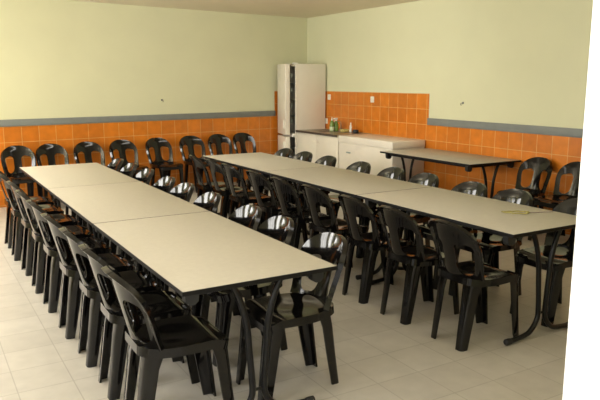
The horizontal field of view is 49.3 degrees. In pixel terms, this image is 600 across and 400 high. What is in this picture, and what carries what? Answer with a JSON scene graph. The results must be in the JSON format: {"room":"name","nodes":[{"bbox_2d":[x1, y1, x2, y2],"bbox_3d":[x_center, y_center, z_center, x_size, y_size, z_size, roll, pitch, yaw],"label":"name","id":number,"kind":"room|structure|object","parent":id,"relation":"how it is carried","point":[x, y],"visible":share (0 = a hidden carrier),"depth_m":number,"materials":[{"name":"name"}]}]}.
{"room":"dining hall","nodes":[
{"label":"dining hall","id":0,"kind":"room"},
{"bbox_2d":[0,0,306,119],"bbox_3d":[-3.118,-1.328,9.020,8.216,2.835,0.152,-8,13,-37],"label":"wall","id":1,"kind":"structure","parent":0,"point":[59,58],"depth_m":9.40,"materials":[{"name":"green paint"}]},
{"bbox_2d":[0,111,274,126],"bbox_3d":[-3.280,-1.064,8.825,7.266,0.089,0.032,-8,13,-37],"label":"trim","id":2,"kind":"structure","parent":1,"relation":"attached to","point":[131,118],"depth_m":9.43,"materials":[{"name":"grey paint"}]},
{"bbox_2d":[0,91,282,207],"bbox_3d":[-3.011,-0.748,9.109,7.966,1.462,0.008,-8,13,-37],"label":"wall tiles","id":3,"kind":"structure","parent":1,"relation":"attached to","point":[264,129],"depth_m":9.64,"materials":[{"name":"orange tile"}]},
{"bbox_2d":[69,0,420,17],"bbox_3d":[-1.017,-2.116,5.442,8.300,0.100,9.500,-6,12,-30],"label":"ceiling","id":4,"kind":"structure","parent":0,"point":[286,8],"depth_m":9.29,"materials":[{"name":"paint"}]},
{"bbox_2d":[0,181,572,399],"bbox_3d":[-0.430,0.801,4.969,8.300,0.100,11.800,-6,12,-30],"label":"floor","id":5,"kind":"structure","parent":0,"point":[379,357],"depth_m":3.97,"materials":[{"name":"tile"}]},
{"bbox_2d":[1,145,42,196],"bbox_3d":[-3.538,-0.274,8.339,0.426,0.805,0.572,-7,13,-35],"label":"chair","id":6,"kind":"object","parent":5,"relation":"on","point":[17,177],"visible":0.73,"depth_m":8.43,"materials":[{"name":"black plastic"}]},
{"bbox_2d":[0,171,53,248],"bbox_3d":[-2.775,0.045,6.595,0.572,0.805,0.426,-6,12,-32],"label":"chair","id":7,"kind":"object","parent":5,"relation":"on","point":[39,200],"visible":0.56,"depth_m":6.51,"materials":[{"name":"black plastic"}]},
{"bbox_2d":[0,173,63,260],"bbox_3d":[-2.510,0.127,6.145,0.572,0.805,0.426,-6,12,-29],"label":"chair","id":8,"kind":"object","parent":5,"relation":"on","point":[18,227],"visible":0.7,"depth_m":6.00,"materials":[{"name":"black plastic"}]},
{"bbox_2d":[6,180,80,275],"bbox_3d":[-2.217,0.210,5.686,0.572,0.805,0.426,-6,12,-31],"label":"chair","id":9,"kind":"object","parent":5,"relation":"on","point":[62,219],"visible":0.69,"depth_m":5.54,"materials":[{"name":"black plastic"}]},
{"bbox_2d":[36,144,68,205],"bbox_3d":[-3.195,-0.322,8.604,0.426,0.805,0.572,-8,13,-38],"label":"chair","id":10,"kind":"object","parent":5,"relation":"on","point":[49,150],"visible":0.41,"depth_m":8.72,"materials":[{"name":"black plastic"}]},
{"bbox_2d":[15,189,93,293],"bbox_3d":[-1.939,0.295,5.221,0.572,0.805,0.426,-6,12,-29],"label":"chair","id":11,"kind":"object","parent":5,"relation":"on","point":[39,257],"visible":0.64,"depth_m":5.08,"materials":[{"name":"black plastic"}]},
{"bbox_2d":[25,199,110,312],"bbox_3d":[-1.679,0.372,4.800,0.572,0.805,0.426,-6,12,-30],"label":"chair","id":12,"kind":"object","parent":5,"relation":"on","point":[53,273],"visible":0.7,"depth_m":4.66,"materials":[{"name":"black plastic"}]},
{"bbox_2d":[19,163,138,259],"bbox_3d":[-2.191,0.107,6.432,0.800,0.740,1.587,-6,12,-30],"label":"folding table","id":13,"kind":"object","parent":5,"relation":"on","point":[83,174],"visible":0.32,"depth_m":6.24,"materials":[{"name":"beige laminate"}]},
{"bbox_2d":[40,212,134,338],"bbox_3d":[-1.387,0.458,4.329,0.572,0.805,0.426,-6,12,-30],"label":"chair","id":14,"kind":"object","parent":5,"relation":"on","point":[71,292],"visible":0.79,"depth_m":4.19,"materials":[{"name":"black plastic"}]},
{"bbox_2d":[74,141,104,165],"bbox_3d":[-2.802,-0.377,8.907,0.426,0.805,0.572,-8,13,-38],"label":"chair","id":15,"kind":"object","parent":5,"relation":"on","point":[87,147],"visible":0.4,"depth_m":9.03,"materials":[{"name":"black plastic"}]},
{"bbox_2d":[71,158,123,225],"bbox_3d":[-2.172,-0.032,7.016,0.572,0.805,0.426,-6,12,-29],"label":"chair","id":16,"kind":"object","parent":5,"relation":"on","point":[115,164],"visible":0.19,"depth_m":7.07,"materials":[{"name":"black plastic"}]},
{"bbox_2d":[82,163,137,229],"bbox_3d":[-1.927,0.038,6.632,0.572,0.805,0.426,-6,12,-29],"label":"chair","id":17,"kind":"object","parent":5,"relation":"on","point":[129,169],"visible":0.21,"depth_m":6.71,"materials":[{"name":"black plastic"}]},
{"bbox_2d":[59,227,161,367],"bbox_3d":[-1.117,0.533,3.915,0.572,0.805,0.426,-6,12,-30],"label":"chair","id":18,"kind":"object","parent":5,"relation":"on","point":[91,319],"visible":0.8,"depth_m":3.78,"materials":[{"name":"black plastic"}]},
{"bbox_2d":[97,168,153,245],"bbox_3d":[-1.660,0.118,6.194,0.572,0.805,0.426,-6,12,-30],"label":"chair","id":19,"kind":"object","parent":5,"relation":"on","point":[145,175],"visible":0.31,"depth_m":6.29,"materials":[{"name":"black plastic"}]},
{"bbox_2d":[47,181,207,282],"bbox_3d":[-1.378,0.353,5.083,0.800,0.740,1.587,-6,12,-30],"label":"folding table","id":20,"kind":"object","parent":5,"relation":"on","point":[101,203],"visible":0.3,"depth_m":4.90,"materials":[{"name":"beige laminate"}]},
{"bbox_2d":[109,139,147,177],"bbox_3d":[-2.406,-0.433,9.213,0.426,0.805,0.572,-9,13,-40],"label":"chair","id":21,"kind":"object","parent":5,"relation":"on","point":[121,145],"visible":0.57,"depth_m":9.33,"materials":[{"name":"black plastic"}]},
{"bbox_2d":[78,243,199,399],"bbox_3d":[-0.873,0.604,3.527,0.572,0.805,0.426,-6,12,-29],"label":"chair","id":22,"kind":"object","parent":5,"relation":"on","point":[162,304],"visible":0.77,"depth_m":3.42,"materials":[{"name":"black plastic"}]},
{"bbox_2d":[110,176,175,256],"bbox_3d":[-1.359,0.213,5.673,0.572,0.805,0.426,-6,12,-30],"label":"chair","id":23,"kind":"object","parent":5,"relation":"on","point":[166,184],"visible":0.2,"depth_m":5.74,"materials":[{"name":"black plastic"}]},
{"bbox_2d":[124,182,193,270],"bbox_3d":[-1.137,0.279,5.311,0.572,0.805,0.426,-6,12,-31],"label":"chair","id":24,"kind":"object","parent":5,"relation":"on","point":[184,191],"visible":0.26,"depth_m":5.37,"materials":[{"name":"black plastic"}]},
{"bbox_2d":[145,137,183,186],"bbox_3d":[-1.977,-0.493,9.543,0.426,0.805,0.572,-8,13,-39],"label":"chair","id":25,"kind":"object","parent":5,"relation":"on","point":[165,167],"visible":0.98,"depth_m":9.59,"materials":[{"name":"black plastic"}]},
{"bbox_2d":[101,265,233,399],"bbox_3d":[-0.632,0.678,3.124,0.572,0.805,0.426,-6,12,-29],"label":"chair","id":26,"kind":"object","parent":5,"relation":"on","point":[153,341],"visible":1,"depth_m":3.07,"materials":[{"name":"black plastic"}]},
{"bbox_2d":[148,192,220,301],"bbox_3d":[-0.869,0.361,4.859,0.572,0.805,0.426,-6,12,-29],"label":"chair","id":27,"kind":"object","parent":5,"relation":"on","point":[210,201],"visible":0.12,"depth_m":4.93,"materials":[{"name":"black plastic"}]},
{"bbox_2d":[179,136,215,192],"bbox_3d":[-1.547,-0.554,9.875,0.426,0.805,0.572,-8,13,-36],"label":"chair","id":28,"kind":"object","parent":5,"relation":"on","point":[190,141],"visible":0.64,"depth_m":9.97,"materials":[{"name":"black plastic"}]},
{"bbox_2d":[188,155,238,215],"bbox_3d":[-1.001,-0.137,7.590,0.572,0.805,0.426,-5,11,-25],"label":"chair","id":29,"kind":"object","parent":5,"relation":"on","point":[203,188],"visible":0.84,"depth_m":7.43,"materials":[{"name":"black plastic"}]},
{"bbox_2d":[93,211,337,399],"bbox_3d":[-0.564,0.600,3.733,0.800,0.740,1.587,-6,12,-30],"label":"folding table","id":30,"kind":"object","parent":5,"relation":"on","point":[193,254],"visible":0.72,"depth_m":3.34,"materials":[{"name":"beige laminate"}]},
{"bbox_2d":[175,205,261,328],"bbox_3d":[-0.536,0.456,4.339,0.572,0.805,0.426,-6,12,-29],"label":"chair","id":31,"kind":"object","parent":5,"relation":"on","point":[249,216],"visible":0.27,"depth_m":4.40,"materials":[{"name":"black plastic"}]},
{"bbox_2d":[208,134,243,185],"bbox_3d":[-1.158,-0.608,10.174,0.426,0.805,0.572,-8,13,-37],"label":"chair","id":32,"kind":"object","parent":5,"relation":"on","point":[217,139],"visible":0.36,"depth_m":10.30,"materials":[{"name":"black plastic"}]},
{"bbox_2d":[205,159,259,225],"bbox_3d":[-0.756,-0.068,7.215,0.572,0.805,0.426,-6,12,-29],"label":"chair","id":33,"kind":"object","parent":5,"relation":"on","point":[214,167],"visible":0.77,"depth_m":7.04,"materials":[{"name":"black plastic"}]},
{"bbox_2d":[233,133,256,186],"bbox_3d":[-0.797,-0.659,10.452,0.426,0.805,0.572,-8,13,-38],"label":"chair","id":34,"kind":"object","parent":5,"relation":"on","point":[242,138],"visible":0.38,"depth_m":10.57,"materials":[{"name":"black plastic"}]},
{"bbox_2d":[199,216,293,366],"bbox_3d":[-0.319,0.521,3.985,0.572,0.805,0.426,-6,12,-29],"label":"chair","id":35,"kind":"object","parent":5,"relation":"on","point":[281,228],"visible":0.28,"depth_m":3.86,"materials":[{"name":"black plastic"}]},
{"bbox_2d":[221,163,276,225],"bbox_3d":[-0.536,0.000,6.839,0.572,0.805,0.426,-6,12,-29],"label":"chair","id":36,"kind":"object","parent":5,"relation":"on","point":[244,198],"visible":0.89,"depth_m":6.68,"materials":[{"name":"black plastic"}]},
{"bbox_2d":[202,152,326,237],"bbox_3d":[-0.432,-0.083,7.477,0.800,0.740,1.587,-6,12,-30],"label":"folding table","id":37,"kind":"object","parent":5,"relation":"on","point":[259,162],"visible":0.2,"depth_m":7.24,"materials":[{"name":"beige laminate"}]},
{"bbox_2d":[246,148,292,198],"bbox_3d":[-0.375,-0.227,8.083,0.572,0.805,0.426,-6,12,-31],"label":"chair","id":38,"kind":"object","parent":5,"relation":"on","point":[285,152],"visible":0.23,"depth_m":8.10,"materials":[{"name":"black plastic"}]},
{"bbox_2d":[246,170,307,243],"bbox_3d":[-0.234,0.093,6.328,0.572,0.805,0.426,-6,12,-31],"label":"chair","id":39,"kind":"object","parent":5,"relation":"on","point":[272,208],"visible":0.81,"depth_m":6.16,"materials":[{"name":"black plastic"}]},
{"bbox_2d":[264,151,312,215],"bbox_3d":[-0.135,-0.158,7.703,0.572,0.805,0.426,-6,12,-32],"label":"chair","id":40,"kind":"object","parent":5,"relation":"on","point":[307,156],"visible":0.2,"depth_m":7.77,"materials":[{"name":"black plastic"}]},
{"bbox_2d":[236,232,347,399],"bbox_3d":[-0.031,0.604,3.530,0.572,0.805,0.426,-6,12,-30],"label":"chair","id":41,"kind":"object","parent":5,"relation":"on","point":[301,308],"visible":0.88,"depth_m":3.52,"materials":[{"name":"black plastic"}]},
{"bbox_2d":[270,176,330,254],"bbox_3d":[0.012,0.170,5.906,0.572,0.805,0.426,-6,12,-30],"label":"chair","id":42,"kind":"object","parent":5,"relation":"on","point":[300,216],"visible":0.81,"depth_m":5.73,"materials":[{"name":"black plastic"}]},
{"bbox_2d":[277,62,325,157],"bbox_3d":[-0.027,-1.313,10.928,0.769,1.920,0.475,-6,12,-30],"label":"refrigerator","id":43,"kind":"object","parent":5,"relation":"on","point":[301,87],"visible":0.64,"depth_m":10.69,"materials":[{"name":"white metal"}]},
{"bbox_2d":[285,155,336,214],"bbox_3d":[0.120,-0.078,7.267,0.572,0.805,0.426,-6,12,-30],"label":"chair","id":44,"kind":"object","parent":5,"relation":"on","point":[327,160],"visible":0.27,"depth_m":7.25,"materials":[{"name":"black plastic"}]},
{"bbox_2d":[296,121,368,167],"bbox_3d":[0.493,-0.739,10.340,0.615,1.002,1.207,-6,12,-30],"label":"sink","id":45,"kind":"object","parent":5,"relation":"on","point":[320,142],"visible":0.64,"depth_m":10.13,"materials":[{"name":"white plastic"}]},
{"bbox_2d":[329,119,333,131],"bbox_3d":[0.505,-1.197,10.315,0.077,0.225,0.077,-6,12,-30],"label":"soap bottle","id":46,"kind":"object","parent":45,"relation":"on","point":[331,129],"visible":1,"depth_m":10.29,"materials":[{"name":"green plastic"}]},
{"bbox_2d":[333,118,338,130],"bbox_3d":[0.572,-1.196,10.355,0.080,0.210,0.080,3,11,14],"label":"spray bottle","id":47,"kind":"object","parent":45,"relation":"on","point":[336,126],"visible":1,"depth_m":10.33,"materials":[{"name":"green plastic"}]},
{"bbox_2d":[300,184,368,276],"bbox_3d":[0.284,0.248,5.481,0.572,0.805,0.426,-6,12,-31],"label":"chair","id":48,"kind":"object","parent":5,"relation":"on","point":[312,195],"visible":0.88,"depth_m":5.32,"materials":[{"name":"black plastic"}]},
{"bbox_2d":[316,161,370,216],"bbox_3d":[0.441,0.018,6.740,0.572,0.805,0.426,-6,12,-30],"label":"chair","id":49,"kind":"object","parent":5,"relation":"on","point":[360,166],"visible":0.34,"depth_m":6.74,"materials":[{"name":"black plastic"}]},
{"bbox_2d":[263,166,430,279],"bbox_3d":[0.381,0.163,6.128,0.800,0.740,1.587,-6,12,-30],"label":"folding table","id":50,"kind":"object","parent":5,"relation":"on","point":[328,178],"visible":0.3,"depth_m":5.93,"materials":[{"name":"beige laminate"}]},
{"bbox_2d":[343,167,403,257],"bbox_3d":[0.713,0.099,6.297,0.572,0.805,0.426,-6,12,-29],"label":"chair","id":51,"kind":"object","parent":5,"relation":"on","point":[396,173],"visible":0.23,"depth_m":6.26,"materials":[{"name":"black plastic"}]},
{"bbox_2d":[338,194,413,303],"bbox_3d":[0.570,0.337,4.991,0.572,0.805,0.426,-6,12,-29],"label":"chair","id":52,"kind":"object","parent":5,"relation":"on","point":[373,242],"visible":0.9,"depth_m":4.84,"materials":[{"name":"black plastic"}]},
{"bbox_2d":[339,134,424,181],"bbox_3d":[1.129,-0.468,9.303,0.576,0.842,1.267,-6,12,-30],"label":"chest freezer","id":53,"kind":"object","parent":5,"relation":"on","point":[354,148],"visible":0.48,"depth_m":8.93,"materials":[{"name":"white metal"}]},
{"bbox_2d":[375,173,438,267],"bbox_3d":[0.955,0.173,5.890,0.572,0.805,0.426,-6,12,-30],"label":"chair","id":54,"kind":"object","parent":5,"relation":"on","point":[428,179],"visible":0.3,"depth_m":5.89,"materials":[{"name":"black plastic"}]},
{"bbox_2d":[377,205,458,324],"bbox_3d":[0.815,0.412,4.578,0.572,0.805,0.426,-6,12,-30],"label":"chair","id":55,"kind":"object","parent":5,"relation":"on","point":[419,258],"visible":0.87,"depth_m":4.44,"materials":[{"name":"black plastic"}]},
{"bbox_2d":[380,148,520,197],"bbox_3d":[1.777,-0.177,7.992,0.800,0.740,1.587,-6,12,-30],"label":"folding table","id":56,"kind":"object","parent":5,"relation":"on","point":[469,161],"visible":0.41,"depth_m":7.71,"materials":[{"name":"beige laminate"}]},
{"bbox_2d":[414,181,487,289],"bbox_3d":[1.241,0.266,5.383,0.572,0.805,0.426,-6,12,-31],"label":"chair","id":57,"kind":"object","parent":5,"relation":"on","point":[468,187],"visible":0.23,"depth_m":5.35,"materials":[{"name":"black plastic"}]},
{"bbox_2d":[356,187,576,345],"bbox_3d":[1.195,0.409,4.778,0.800,0.740,1.587,-6,12,-30],"label":"folding table","id":58,"kind":"object","parent":5,"relation":"on","point":[484,214],"visible":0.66,"depth_m":4.39,"materials":[{"name":"beige laminate"}]},
{"bbox_2d":[501,210,552,213],"bbox_3d":[1.562,0.085,4.454,0.365,0.013,0.090,0,10,-1],"label":"lanyard","id":59,"kind":"object","parent":58,"relation":"on","point":[527,212],"visible":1,"depth_m":4.47,"materials":[{"name":"yellow fabric"}]},
{"bbox_2d":[429,219,519,351],"bbox_3d":[1.090,0.493,4.139,0.572,0.805,0.426,-6,12,-30],"label":"chair","id":60,"kind":"object","parent":5,"relation":"on","point":[475,276],"visible":1,"depth_m":4.01,"materials":[{"name":"black plastic"}]},
{"bbox_2d":[448,189,532,295],"bbox_3d":[1.473,0.335,5.003,0.572,0.805,0.426,-6,12,-30],"label":"chair","id":61,"kind":"object","parent":5,"relation":"on","point":[491,244],"visible":0.48,"depth_m":4.98,"materials":[{"name":"black plastic"}]},
{"bbox_2d":[497,157,552,208],"bbox_3d":[2.438,-0.050,7.112,0.572,0.805,0.426,-7,12,-33],"label":"chair","id":62,"kind":"object","parent":5,"relation":"on","point":[538,164],"visible":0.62,"depth_m":7.18,"materials":[{"name":"black plastic"}]},
{"bbox_2d":[509,198,577,326],"bbox_3d":[1.817,0.409,4.598,0.572,0.805,0.426,-6,12,-31],"label":"chair","id":63,"kind":"object","parent":5,"relation":"on","point":[563,258],"visible":0.4,"depth_m":4.57,"materials":[{"name":"black plastic"}]},
{"bbox_2d":[528,161,580,240],"bbox_3d":[2.694,0.021,6.725,0.572,0.805,0.426,-6,12,-28],"label":"chair","id":64,"kind":"object","parent":5,"relation":"on","point":[550,201],"visible":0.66,"depth_m":6.80,"materials":[{"name":"black plastic"}]},
{"bbox_2d":[307,0,592,128],"bbox_3d":[2.523,-1.067,7.588,0.150,2.835,9.357,-6,12,-30],"label":"wall","id":65,"kind":"structure","parent":0,"point":[522,62],"depth_m":8.03,"materials":[{"name":"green paint"}]},
{"bbox_2d":[325,91,582,234],"bbox_3d":[2.429,-0.490,7.695,0.008,1.462,9.056,-6,12,-30],"label":"tile wainscoting","id":66,"kind":"structure","parent":65,"relation":"attached to","point":[404,115],"depth_m":8.46,"materials":[{"name":"orange tile"}]},
{"bbox_2d":[427,118,582,137],"bbox_3d":[3.226,-0.602,6.292,0.026,0.093,5.903,-6,12,-30],"label":"trim","id":67,"kind":"structure","parent":65,"relation":"attached to","point":[530,129],"depth_m":7.57,"materials":[{"name":"grey paint"}]},
{"bbox_3d":[1.354,-0.005,1.713,8.150,2.755,0.120,-6,12,-30],"label":"wall","id":68,"kind":"structure","parent":0,"visible":0},
{"bbox_2d":[562,0,599,399],"bbox_3d":[-0.054,0.266,0.938,1.960,2.400,0.240,-6,12,-30],"label":"door","id":69,"kind":"structure","parent":68,"relation":"in","point":[582,361],"depth_m":1.42,"materials":[{"name":"white paint"}]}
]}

